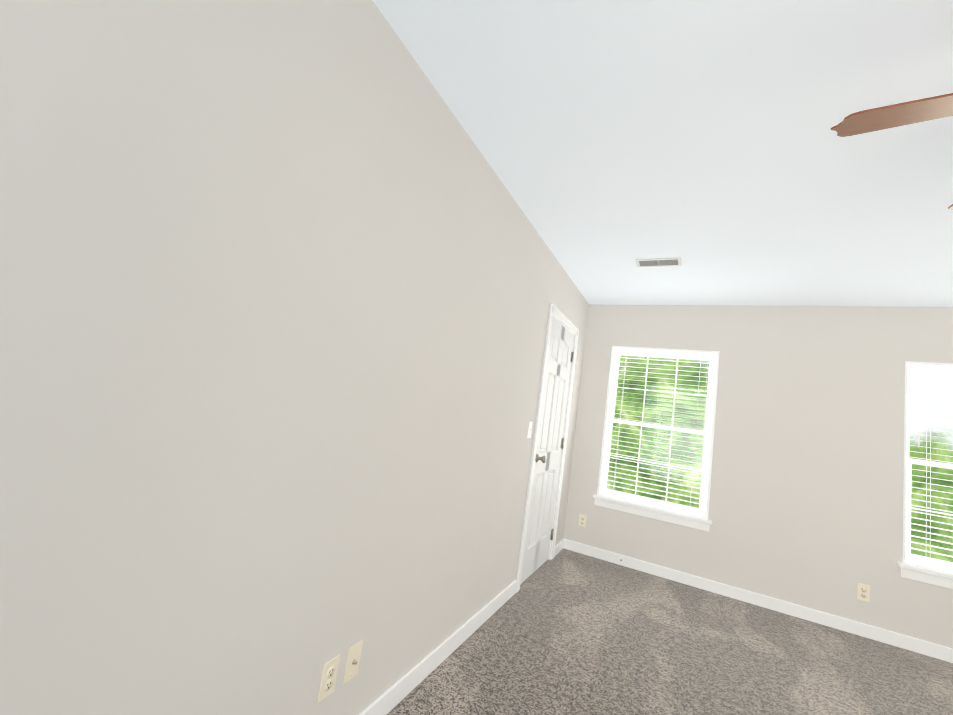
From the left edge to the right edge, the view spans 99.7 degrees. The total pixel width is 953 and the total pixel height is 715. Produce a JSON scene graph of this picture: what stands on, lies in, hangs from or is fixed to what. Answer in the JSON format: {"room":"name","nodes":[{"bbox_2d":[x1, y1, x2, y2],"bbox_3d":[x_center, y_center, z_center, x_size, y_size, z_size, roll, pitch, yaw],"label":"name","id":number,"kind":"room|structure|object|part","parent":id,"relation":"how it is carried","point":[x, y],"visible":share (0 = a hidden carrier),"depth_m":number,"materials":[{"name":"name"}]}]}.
{"room":"empty bedroom","nodes":[
{"label":"empty bedroom","id":0,"kind":"room"},
{"bbox_2d":[0,0,588,714],"bbox_3d":[-0.423,0.128,1.456,0.160,2.460,6.060,4,-8,28],"label":"wall","id":1,"kind":"structure","parent":0,"point":[284,284],"depth_m":0.99,"materials":[{"name":"beige paint"}]},
{"bbox_2d":[317,654,339,702],"bbox_3d":[-0.478,1.043,1.305,0.007,0.115,0.070,4,-8,28],"label":"electrical outlet","id":2,"kind":"object","parent":1,"relation":"attached to","point":[328,678],"visible":1,"depth_m":1.30,"materials":[{"name":"beige plastic"}]},
{"bbox_2d":[343,640,362,684],"bbox_3d":[-0.425,1.062,1.400,0.015,0.115,0.070,4,-8,28],"label":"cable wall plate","id":3,"kind":"object","parent":1,"relation":"attached to","point":[353,661],"visible":1,"depth_m":1.40,"materials":[{"name":"beige plastic"}]},
{"bbox_2d":[359,580,516,714],"bbox_3d":[-0.765,1.202,0.781,0.013,0.090,4.618,4,-8,28],"label":"baseboard","id":4,"kind":"structure","parent":1,"relation":"attached to","point":[394,695],"depth_m":1.87,"materials":[{"name":"white wood"}]},
{"bbox_2d":[527,422,532,437],"bbox_3d":[0.384,0.514,2.848,0.017,0.115,0.070,4,-8,28],"label":"light switch","id":5,"kind":"object","parent":1,"relation":"attached to","point":[529,430],"visible":1,"depth_m":2.84,"materials":[{"name":"white plastic"}]},
{"bbox_2d":[516,303,578,592],"bbox_3d":[0.556,0.685,3.366,0.178,2.096,0.902,4,-8,28],"label":"door frame","id":6,"kind":"structure","parent":1,"relation":"in","point":[559,316],"depth_m":3.11,"materials":[{"name":"white wood"}]},
{"bbox_2d":[520,317,573,584],"bbox_3d":[0.627,0.724,3.327,0.107,2.006,0.756,4,-8,28],"label":"door","id":7,"kind":"structure","parent":6,"relation":"attached to","point":[541,509],"depth_m":3.31,"materials":[{"name":"white wood"}]},
{"bbox_3d":[0.652,0.723,3.336,0.072,1.700,0.719,4,-8,28],"label":"door hardware","id":8,"kind":"part","parent":7,"relation":"part of","materials":[{"name":"white wood"}]},
{"bbox_2d":[554,539,563,556],"bbox_3d":[0.768,1.784,3.766,0.013,0.090,0.345,4,-8,28],"label":"baseboard","id":9,"kind":"structure","parent":1,"relation":"attached to","point":[559,546],"depth_m":3.76,"materials":[{"name":"white wood"}]},
{"bbox_2d":[373,0,952,306],"bbox_3d":[1.600,-0.976,0.723,4.260,0.100,6.220,4,-8,28],"label":"ceiling","id":10,"kind":"structure","parent":0,"point":[613,140],"depth_m":1.66,"materials":[{"name":"white paint"}]},
{"bbox_2d":[636,257,681,267],"bbox_3d":[1.327,-0.690,2.930,0.300,0.008,0.150,4,-8,28],"label":"ceiling vent","id":11,"kind":"object","parent":10,"relation":"in","point":[662,262],"visible":1,"depth_m":2.92,"materials":[{"name":"white metal"}]},
{"bbox_2d":[831,93,952,209],"bbox_3d":[1.548,-0.523,0.836,1.239,0.778,1.258,4,-8,28],"label":"ceiling fan","id":12,"kind":"object","parent":10,"relation":"hanging from","point":[899,114],"visible":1,"depth_m":1.09,"materials":[{"name":"brown wood"}]},
{"bbox_3d":[1.235,-0.656,1.045,0.476,0.036,0.144,4,-8,33],"label":"blade","id":13,"kind":"part","parent":12,"relation":"part of","materials":[{"name":"brown wood"}]},
{"bbox_3d":[1.696,-0.569,1.221,0.144,0.036,0.476,6,-7,15],"label":"blade","id":14,"kind":"part","parent":12,"relation":"part of","materials":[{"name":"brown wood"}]},
{"bbox_2d":[387,548,952,714],"bbox_3d":[1.245,1.520,0.419,4.260,0.060,6.220,4,-8,28],"label":"floor","id":15,"kind":"structure","parent":0,"point":[566,632],"depth_m":2.28,"materials":[{"name":"carpet"}]},
{"bbox_2d":[564,304,952,648],"bbox_3d":[2.785,0.800,3.226,4.260,2.460,0.160,4,-8,28],"label":"wall","id":16,"kind":"structure","parent":0,"point":[806,496],"depth_m":3.25,"materials":[{"name":"beige paint"}]},
{"bbox_2d":[578,514,586,527],"bbox_3d":[1.025,1.576,3.882,0.070,0.115,0.007,4,-8,28],"label":"electrical outlet","id":17,"kind":"object","parent":16,"relation":"attached to","point":[582,519],"visible":1,"depth_m":3.88,"materials":[{"name":"beige plastic"}]},
{"bbox_2d":[593,346,719,531],"bbox_3d":[1.694,0.691,3.791,0.995,1.564,0.212,4,-8,28],"label":"window","id":18,"kind":"structure","parent":16,"relation":"in","point":[694,520],"depth_m":3.75,"materials":[{"name":"white wood"}]},
{"bbox_2d":[599,347,717,514],"bbox_3d":[1.685,0.630,3.765,0.903,1.420,0.072,4,-8,28],"label":"window blind","id":19,"kind":"object","parent":18,"relation":"attached to","point":[672,352],"visible":0.98,"depth_m":3.74,"materials":[{"name":"white plastic"}]},
{"bbox_2d":[563,538,952,662],"bbox_3d":[2.580,1.950,3.008,3.940,0.090,0.013,4,-8,28],"label":"baseboard","id":20,"kind":"structure","parent":16,"relation":"attached to","point":[933,650],"depth_m":3.13,"materials":[{"name":"white wood"}]},
{"bbox_2d":[857,583,869,602],"bbox_3d":[2.824,1.715,2.931,0.070,0.115,0.007,4,-8,28],"label":"electrical outlet","id":21,"kind":"object","parent":16,"relation":"attached to","point":[863,592],"visible":1,"depth_m":2.93,"materials":[{"name":"beige plastic"}]},
{"bbox_2d":[897,361,952,588],"bbox_3d":[3.582,0.838,2.793,0.995,1.564,0.212,4,-8,28],"label":"window","id":22,"kind":"structure","parent":16,"relation":"in","point":[927,573],"depth_m":2.94,"materials":[{"name":"white wood"}]},
{"bbox_2d":[905,363,952,568],"bbox_3d":[3.573,0.776,2.767,0.903,1.420,0.072,4,-8,28],"label":"window blind","id":23,"kind":"object","parent":22,"relation":"attached to","point":[930,367],"visible":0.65,"depth_m":2.90,"materials":[{"name":"white plastic"}]},
{"label":"outside","id":24,"kind":"structure","parent":0,"visible":0},
{"bbox_2d":[607,356,952,561],"bbox_3d":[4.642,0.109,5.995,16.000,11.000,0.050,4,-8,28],"label":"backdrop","id":25,"kind":"structure","parent":24,"point":[937,411],"depth_m":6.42,"materials":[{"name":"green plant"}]}
]}

